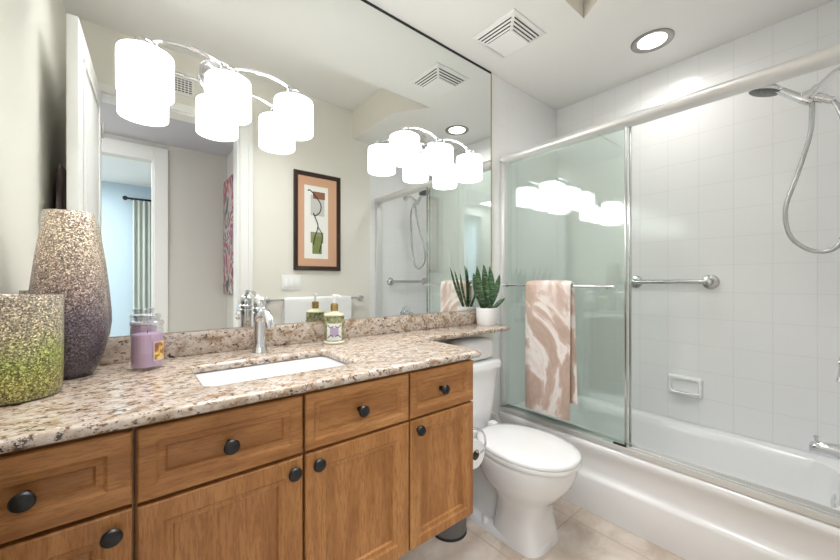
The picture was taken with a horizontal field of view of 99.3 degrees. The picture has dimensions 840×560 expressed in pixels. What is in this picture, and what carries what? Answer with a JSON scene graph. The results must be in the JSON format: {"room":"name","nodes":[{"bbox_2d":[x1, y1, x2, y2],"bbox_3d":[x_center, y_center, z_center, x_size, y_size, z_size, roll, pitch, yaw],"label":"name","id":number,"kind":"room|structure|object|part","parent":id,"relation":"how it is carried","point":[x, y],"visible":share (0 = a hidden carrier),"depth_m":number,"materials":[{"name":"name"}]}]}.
{"room":"bathroom","nodes":[
{"label":"bathroom","id":0,"kind":"room"},
{"bbox_2d":[108,73,556,422],"bbox_3d":[-0.075,-0.053,1.821,2.935,2.426,0.100,0,0,-39],"label":"wall","id":1,"kind":"structure","parent":0,"point":[519,121],"depth_m":2.36,"materials":[{"name":"white paint"}]},
{"bbox_2d":[0,428,133,559],"bbox_3d":[-0.804,0.579,0.777,0.278,0.622,0.581,0,0,-39],"label":"vanity cabinet","id":2,"kind":"object","parent":1,"relation":"attached to","point":[72,499],"visible":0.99,"depth_m":0.61,"materials":[{"name":"brown wood"}]},
{"bbox_3d":[-0.629,0.347,0.567,0.032,0.032,0.035,0,0,-39],"label":"knob","id":3,"kind":"part","parent":2,"relation":"part of","materials":[{"name":"black metal"}]},
{"bbox_3d":[-0.644,0.344,0.581,0.168,0.029,0.005,0,0,-39],"label":"panel","id":4,"kind":"part","parent":2,"relation":"part of","materials":[{"name":"brown wood"}]},
{"bbox_3d":[-0.641,0.614,0.577,0.274,0.392,0.020,0,0,-39],"label":"door","id":5,"kind":"part","parent":2,"relation":"part of","materials":[{"name":"brown wood"}]},
{"bbox_3d":[-0.644,0.614,0.581,0.158,0.276,0.005,0,0,-39],"label":"panel","id":6,"kind":"part","parent":2,"relation":"part of","materials":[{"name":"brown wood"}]},
{"bbox_3d":[-0.544,0.452,0.629,0.032,0.032,0.023,0,0,-39],"label":"knob","id":7,"kind":"part","parent":2,"relation":"part of","materials":[{"name":"black metal"}]},
{"bbox_2d":[0,0,490,336],"bbox_3d":[-0.331,-0.549,1.540,1.974,1.432,0.008,0,0,-39],"label":"wall mirror","id":8,"kind":"object","parent":1,"relation":"attached to","point":[195,213],"visible":0.81,"depth_m":1.29,"materials":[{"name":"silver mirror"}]},
{"bbox_2d":[115,37,312,140],"bbox_3d":[-0.636,-0.650,1.182,0.566,0.221,0.160,0,0,-39],"label":"vanity light","id":9,"kind":"object","parent":8,"relation":"attached to","point":[144,72],"visible":1,"depth_m":1.11,"materials":[{"name":"white glass"}]},
{"bbox_3d":[-0.795,-0.600,1.036,0.136,0.120,0.136,0,0,-39],"label":"lamp shade","id":10,"kind":"part","parent":9,"relation":"part of","materials":[{"name":"white glass"}]},
{"bbox_3d":[-0.795,-0.605,1.036,0.056,0.093,0.056,0,0,-39],"label":"bulb","id":11,"kind":"part","parent":9,"relation":"part of","materials":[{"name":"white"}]},
{"bbox_3d":[-0.710,-0.706,1.106,0.221,0.039,0.019,0,0,-39],"label":"arm","id":12,"kind":"part","parent":9,"relation":"part of","materials":[{"name":"silver metal"}]},
{"bbox_3d":[-0.628,-0.600,1.172,0.136,0.120,0.136,0,0,-39],"label":"lamp shade","id":13,"kind":"part","parent":9,"relation":"part of","materials":[{"name":"white glass"}]},
{"bbox_3d":[-0.628,-0.605,1.172,0.056,0.093,0.056,0,0,-39],"label":"bulb","id":14,"kind":"part","parent":9,"relation":"part of","materials":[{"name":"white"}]},
{"bbox_3d":[-0.547,-0.706,1.239,0.221,0.039,0.019,0,0,-39],"label":"arm","id":15,"kind":"part","parent":9,"relation":"part of","materials":[{"name":"silver metal"}]},
{"bbox_3d":[-0.462,-0.600,1.309,0.136,0.120,0.136,0,0,-39],"label":"lamp shade","id":16,"kind":"part","parent":9,"relation":"part of","materials":[{"name":"white glass"}]},
{"bbox_2d":[390,126,481,182],"bbox_3d":[0.088,-0.650,1.776,0.566,0.221,0.160,0,0,-39],"label":"vanity light","id":17,"kind":"object","parent":8,"relation":"attached to","point":[406,145],"visible":1,"depth_m":1.72,"materials":[{"name":"white glass"}]},
{"bbox_3d":[-0.070,-0.600,1.631,0.136,0.120,0.136,0,0,-39],"label":"lamp shade","id":18,"kind":"part","parent":17,"relation":"part of","materials":[{"name":"white glass"}]},
{"bbox_3d":[0.015,-0.706,1.700,0.221,0.039,0.019,0,0,-39],"label":"arm","id":19,"kind":"part","parent":17,"relation":"part of","materials":[{"name":"silver metal"}]},
{"bbox_3d":[0.096,-0.600,1.767,0.136,0.120,0.136,0,0,-39],"label":"lamp shade","id":20,"kind":"part","parent":17,"relation":"part of","materials":[{"name":"white glass"}]},
{"bbox_3d":[0.177,-0.706,1.834,0.221,0.039,0.019,0,0,-39],"label":"arm","id":21,"kind":"part","parent":17,"relation":"part of","materials":[{"name":"silver metal"}]},
{"bbox_3d":[0.262,-0.600,1.903,0.136,0.120,0.136,0,0,-39],"label":"lamp shade","id":22,"kind":"part","parent":17,"relation":"part of","materials":[{"name":"white glass"}]},
{"bbox_2d":[134,372,408,559],"bbox_3d":[-0.448,0.579,1.069,0.641,0.622,0.581,0,0,-39],"label":"vanity cabinet","id":23,"kind":"object","parent":1,"relation":"attached to","point":[323,474],"visible":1,"depth_m":0.83,"materials":[{"name":"brown wood"}]},
{"bbox_3d":[-0.409,0.345,0.768,0.313,0.138,0.020,0,0,-39],"label":"drawer","id":24,"kind":"part","parent":23,"relation":"part of","materials":[{"name":"brown wood"}]},
{"bbox_3d":[-0.409,0.616,0.768,0.313,0.389,0.020,0,0,-39],"label":"door","id":25,"kind":"part","parent":23,"relation":"part of","materials":[{"name":"brown wood"}]},
{"bbox_3d":[-0.412,0.345,0.771,0.221,0.046,0.005,0,0,-39],"label":"panel","id":26,"kind":"part","parent":23,"relation":"part of","materials":[{"name":"brown wood"}]},
{"bbox_3d":[-0.412,0.616,0.771,0.197,0.273,0.005,0,0,-39],"label":"panel","id":27,"kind":"part","parent":23,"relation":"part of","materials":[{"name":"brown wood"}]},
{"bbox_3d":[-0.400,0.348,0.755,0.032,0.032,0.035,0,0,-39],"label":"knob","id":28,"kind":"part","parent":23,"relation":"part of","materials":[{"name":"black metal"}]},
{"bbox_2d":[0,323,509,454],"bbox_3d":[-0.168,0.257,1.306,1.933,0.024,0.572,0,0,-39],"label":"countertop","id":29,"kind":"structure","parent":23,"relation":"on","point":[120,396],"depth_m":0.85,"materials":[{"name":"stone"}]},
{"bbox_2d":[0,294,63,406],"bbox_3d":[-0.854,0.137,0.748,0.155,0.215,0.155,0,0,-39],"label":"vase","id":30,"kind":"object","parent":29,"relation":"on","point":[31,325],"visible":1,"depth_m":0.72,"materials":[{"name":"green ceramic"}]},
{"bbox_2d":[28,209,108,379],"bbox_3d":[-0.898,0.035,0.915,0.154,0.420,0.154,0,0,-39],"label":"vase","id":31,"kind":"object","parent":29,"relation":"on","point":[67,260],"visible":0.77,"depth_m":0.88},
{"bbox_2d":[129,313,163,367],"bbox_3d":[-0.762,0.169,0.998,0.078,0.152,0.078,0,0,-39],"label":"jar candle","id":32,"kind":"object","parent":29,"relation":"on","point":[147,348],"visible":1,"depth_m":0.97,"materials":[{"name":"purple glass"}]},
{"bbox_3d":[-0.762,0.108,0.998,0.078,0.030,0.078,0,0,-39],"label":"lid","id":33,"kind":"part","parent":32,"relation":"part of","materials":[{"name":"clear glass"}]},
{"bbox_2d":[250,290,274,352],"bbox_3d":[-0.533,0.139,1.209,0.052,0.211,0.192,0,0,-39],"label":"faucet","id":34,"kind":"object","parent":29,"relation":"on","point":[263,319],"visible":1,"depth_m":1.22,"materials":[{"name":"silver metal"}]},
{"bbox_3d":[-0.568,0.063,1.251,0.042,0.058,0.083,0,0,-39],"label":"handle","id":35,"kind":"part","parent":34,"relation":"part of","materials":[{"name":"silver metal"}]},
{"bbox_3d":[-0.518,0.124,1.191,0.036,0.066,0.147,0,0,-39],"label":"spout","id":36,"kind":"part","parent":34,"relation":"part of","materials":[{"name":"silver metal"}]},
{"bbox_2d":[195,356,346,385],"bbox_3d":[-0.420,0.339,1.051,0.463,0.139,0.316,0,0,-39],"label":"sink","id":37,"kind":"object","parent":29,"relation":"in","point":[247,373],"visible":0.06,"depth_m":1.15,"materials":[{"name":"white ceramic"}]},
{"bbox_2d":[324,294,344,343],"bbox_3d":[-0.339,0.149,1.413,0.082,0.192,0.082,0,0,-39],"label":"soap dispenser","id":38,"kind":"object","parent":29,"relation":"on","point":[333,320],"visible":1,"depth_m":1.38,"materials":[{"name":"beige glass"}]},
{"bbox_2d":[324,316,343,341],"bbox_3d":[-0.339,0.184,1.413,0.077,0.099,0.077,0,0,-39],"label":"bottle","id":39,"kind":"object","parent":38,"relation":"on","point":[333,325],"depth_m":1.38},
{"bbox_2d":[472,265,504,324],"bbox_3d":[0.373,0.076,2.020,0.223,0.337,0.114,0,0,-39],"label":"potted snake plant","id":40,"kind":"object","parent":29,"relation":"on","point":[486,291],"visible":1,"depth_m":1.99,"materials":[{"name":"green plant"}]},
{"bbox_3d":[0.375,0.198,2.022,0.114,0.094,0.114,0,0,-39],"label":"pot","id":41,"kind":"part","parent":40,"relation":"part of","materials":[{"name":"white ceramic"}]},
{"bbox_3d":[-0.292,0.452,0.836,0.032,0.032,0.023,0,0,-39],"label":"knob","id":42,"kind":"part","parent":23,"relation":"part of","materials":[{"name":"black metal"}]},
{"bbox_3d":[-0.246,0.450,0.874,0.032,0.032,0.023,0,0,-39],"label":"knob","id":43,"kind":"part","parent":23,"relation":"part of","materials":[{"name":"black metal"}]},
{"bbox_3d":[-0.161,0.345,0.972,0.316,0.138,0.020,0,0,-39],"label":"drawer","id":44,"kind":"part","parent":23,"relation":"part of","materials":[{"name":"brown wood"}]},
{"bbox_3d":[-0.161,0.616,0.972,0.316,0.389,0.020,0,0,-39],"label":"door","id":45,"kind":"part","parent":23,"relation":"part of","materials":[{"name":"brown wood"}]},
{"bbox_3d":[-0.164,0.345,0.975,0.236,0.058,0.005,0,0,-39],"label":"panel","id":46,"kind":"part","parent":23,"relation":"part of","materials":[{"name":"brown wood"}]},
{"bbox_3d":[-0.164,0.616,0.975,0.200,0.273,0.005,0,0,-39],"label":"panel","id":47,"kind":"part","parent":23,"relation":"part of","materials":[{"name":"brown wood"}]},
{"bbox_3d":[-0.154,0.347,0.957,0.032,0.032,0.035,0,0,-39],"label":"knob","id":48,"kind":"part","parent":23,"relation":"part of","materials":[{"name":"black metal"}]},
{"bbox_2d":[98,310,476,365],"bbox_3d":[-0.368,0.206,1.500,1.866,0.076,0.021,0,0,-39],"label":"backsplash","id":49,"kind":"structure","parent":1,"relation":"attached to","point":[118,349],"depth_m":1.35,"materials":[{"name":"stone"}]},
{"bbox_2d":[406,359,472,550],"bbox_3d":[-0.090,0.579,1.363,0.282,0.622,0.581,0,0,-39],"label":"vanity cabinet","id":50,"kind":"object","parent":1,"relation":"attached to","point":[440,421],"visible":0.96,"depth_m":1.16,"materials":[{"name":"brown wood"}]},
{"bbox_3d":[0.003,0.452,1.078,0.032,0.032,0.023,0,0,-39],"label":"knob","id":51,"kind":"part","parent":50,"relation":"part of","materials":[{"name":"black metal"}]},
{"bbox_3d":[0.073,0.345,1.164,0.277,0.138,0.020,0,0,-39],"label":"drawer","id":52,"kind":"part","parent":50,"relation":"part of","materials":[{"name":"brown wood"}]},
{"bbox_3d":[0.071,0.345,1.167,0.191,0.052,0.005,0,0,-39],"label":"panel","id":53,"kind":"part","parent":50,"relation":"part of","materials":[{"name":"brown wood"}]},
{"bbox_3d":[0.071,0.616,1.167,0.179,0.291,0.005,0,0,-39],"label":"panel","id":54,"kind":"part","parent":50,"relation":"part of","materials":[{"name":"brown wood"}]},
{"bbox_3d":[0.077,0.347,1.147,0.032,0.032,0.035,0,0,-39],"label":"knob","id":55,"kind":"part","parent":50,"relation":"part of","materials":[{"name":"black metal"}]},
{"bbox_2d":[473,427,486,453],"bbox_3d":[0.173,0.579,1.341,0.096,0.104,0.126,0,0,-39],"label":"toilet paper holder","id":56,"kind":"object","parent":50,"relation":"attached to","point":[474,428],"visible":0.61,"depth_m":1.31,"materials":[{"name":"silver metal"}]},
{"bbox_2d":[473,438,484,468],"bbox_3d":[0.173,0.641,1.354,0.100,0.100,0.104,0,0,-39],"label":"toilet paper roll","id":57,"kind":"object","parent":56,"relation":"hanging from","point":[478,445],"visible":0.3,"depth_m":1.32,"materials":[{"name":"white paper"}]},
{"bbox_2d":[396,498,684,559],"bbox_3d":[0.790,1.190,-0.833,4.965,0.060,5.300,0,0,-39],"label":"floor","id":58,"kind":"structure","parent":0,"point":[583,535],"depth_m":1.57,"materials":[{"name":"tile"}]},
{"bbox_2d":[435,517,466,541],"bbox_3d":[0.135,0.997,1.663,0.187,0.324,0.187,0,0,-39],"label":"waste bin","id":59,"kind":"object","parent":58,"relation":"on","point":[456,532],"visible":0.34,"depth_m":1.59,"materials":[{"name":"grey metal"}]},
{"bbox_2d":[469,357,581,557],"bbox_3d":[0.451,0.789,1.730,0.469,0.741,0.688,0,0,-39],"label":"toilet","id":60,"kind":"object","parent":58,"relation":"on","point":[523,470],"visible":0.84,"depth_m":1.55,"materials":[{"name":"white ceramic"}]},
{"bbox_2d":[449,336,492,360],"bbox_3d":[0.268,0.361,1.892,0.245,0.115,0.136,0,0,-39],"label":"folded towel","id":61,"kind":"object","parent":60,"relation":"on","point":[485,345],"visible":0.59,"depth_m":1.85,"materials":[{"name":"white fabric"}]},
{"bbox_3d":[0.257,0.612,1.885,0.326,0.304,0.186,0,0,-39],"label":"tank","id":62,"kind":"part","parent":60,"relation":"part of","materials":[{"name":"white ceramic"}]},
{"bbox_3d":[0.259,0.439,1.882,0.356,0.040,0.208,0,0,-39],"label":"tank lid","id":63,"kind":"part","parent":60,"relation":"part of","materials":[{"name":"white ceramic"}]},
{"bbox_3d":[0.478,0.736,1.615,0.362,0.022,0.474,0,0,-39],"label":"seat lid","id":64,"kind":"part","parent":60,"relation":"part of","materials":[{"name":"white ceramic"}]},
{"bbox_3d":[0.478,0.758,1.615,0.364,0.018,0.476,0,0,-39],"label":"seat","id":65,"kind":"part","parent":60,"relation":"part of","materials":[{"name":"white plastic"}]},
{"bbox_2d":[499,395,839,559],"bbox_3d":[1.212,0.981,1.871,0.677,0.357,1.451,0,0,-39],"label":"bathtub","id":66,"kind":"object","parent":58,"relation":"on","point":[689,517],"visible":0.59,"depth_m":1.62,"materials":[{"name":"white ceramic"}]},
{"bbox_2d":[500,44,839,526],"bbox_3d":[0.965,0.012,1.669,0.111,1.580,1.452,0,0,-39],"label":"shower door","id":67,"kind":"structure","parent":66,"relation":"on","point":[830,56],"depth_m":1.66,"materials":[{"name":"clear glass"}]},
{"bbox_2d":[525,280,577,420],"bbox_3d":[0.698,0.352,1.915,0.066,0.712,0.282,0,0,-39],"label":"bath towel","id":68,"kind":"object","parent":67,"relation":"hanging from","point":[550,325],"visible":1,"depth_m":1.88,"materials":[{"name":"beige fabric"}]},
{"bbox_3d":[1.628,0.875,1.406,0.072,0.072,0.014,0,0,-39],"label":"overflow plate","id":69,"kind":"part","parent":66,"relation":"part of","materials":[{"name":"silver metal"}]},
{"bbox_2d":[367,0,833,109],"bbox_3d":[0.425,-1.423,1.212,2.935,0.314,1.675,0,0,-39],"label":"ceiling","id":70,"kind":"structure","parent":0,"point":[584,52],"depth_m":1.80,"materials":[{"name":"white paint"}]},
{"bbox_2d":[471,8,545,58],"bbox_3d":[0.455,-1.242,1.842,0.266,0.046,0.266,0,0,-39],"label":"ceiling vent","id":71,"kind":"object","parent":70,"relation":"in","point":[513,31],"visible":1,"depth_m":1.79,"materials":[{"name":"white plastic"}]},
{"bbox_2d":[631,28,674,52],"bbox_3d":[1.224,-1.262,1.883,0.196,0.006,0.196,0,0,-39],"label":"recessed light","id":72,"kind":"object","parent":70,"relation":"in","point":[653,40],"visible":1,"depth_m":1.88,"materials":[{"name":"white glass"}]},
{"bbox_2d":[557,0,839,459],"bbox_3d":[1.560,-0.053,2.063,0.100,2.426,1.600,0,0,-39],"label":"wall","id":73,"kind":"structure","parent":0,"point":[711,182],"depth_m":1.93,"materials":[{"name":"white tile"}]},
{"bbox_2d":[632,275,719,288],"bbox_3d":[1.447,0.005,2.074,0.060,0.078,0.448,0,0,-39],"label":"grab bar","id":74,"kind":"object","parent":73,"relation":"attached to","point":[709,281],"visible":0.84,"depth_m":2.00,"materials":[{"name":"silver metal"}]},
{"bbox_2d":[668,374,702,398],"bbox_3d":[1.489,0.600,2.019,0.066,0.114,0.166,0,0,-39],"label":"soap dish","id":75,"kind":"object","parent":73,"relation":"attached to","point":[692,387],"visible":1,"depth_m":2.03,"materials":[{"name":"white ceramic"}]},
{"bbox_2d":[669,388,699,395],"bbox_3d":[1.487,0.632,2.017,0.060,0.018,0.142,0,0,-39],"label":"tray","id":76,"kind":"object","parent":75,"relation":"on","point":[678,391],"depth_m":2.02,"materials":[{"name":"white ceramic"}]},
{"bbox_3d":[0.880,-0.180,0.580,2.835,2.680,0.120,0,0,-39],"label":"wall","id":77,"kind":"structure","parent":0,"visible":0},
{"bbox_2d":[748,66,839,253],"bbox_3d":[1.586,-0.487,1.467,0.129,0.750,0.353,0,0,-39],"label":"shower","id":78,"kind":"object","parent":77,"relation":"attached to","point":[814,95],"visible":0.94,"depth_m":1.47,"materials":[{"name":"silver metal"}]},
{"bbox_3d":[1.563,-0.767,1.484,0.037,0.104,0.109,0,0,-39],"label":"handle","id":79,"kind":"part","parent":78,"relation":"part of","materials":[{"name":"silver metal"}]},
{"bbox_3d":[1.642,-0.802,1.389,0.024,0.085,0.155,0,0,-39],"label":"shower arm","id":80,"kind":"part","parent":78,"relation":"part of","materials":[{"name":"silver metal"}]},
{"bbox_2d":[809,435,839,458],"bbox_3d":[1.640,0.659,1.391,0.054,0.074,0.168,0,0,-39],"label":"tub spout","id":81,"kind":"object","parent":77,"relation":"attached to","point":[820,447],"visible":1,"depth_m":1.41,"materials":[{"name":"silver metal"}]},
{"bbox_2d":[836,357,839,382],"bbox_3d":[1.663,0.321,1.363,0.136,0.137,0.096,0,0,-39],"label":"shower valve","id":82,"kind":"object","parent":77,"relation":"attached to","point":[838,374],"visible":1,"depth_m":1.37,"materials":[{"name":"silver metal"}]}
]}

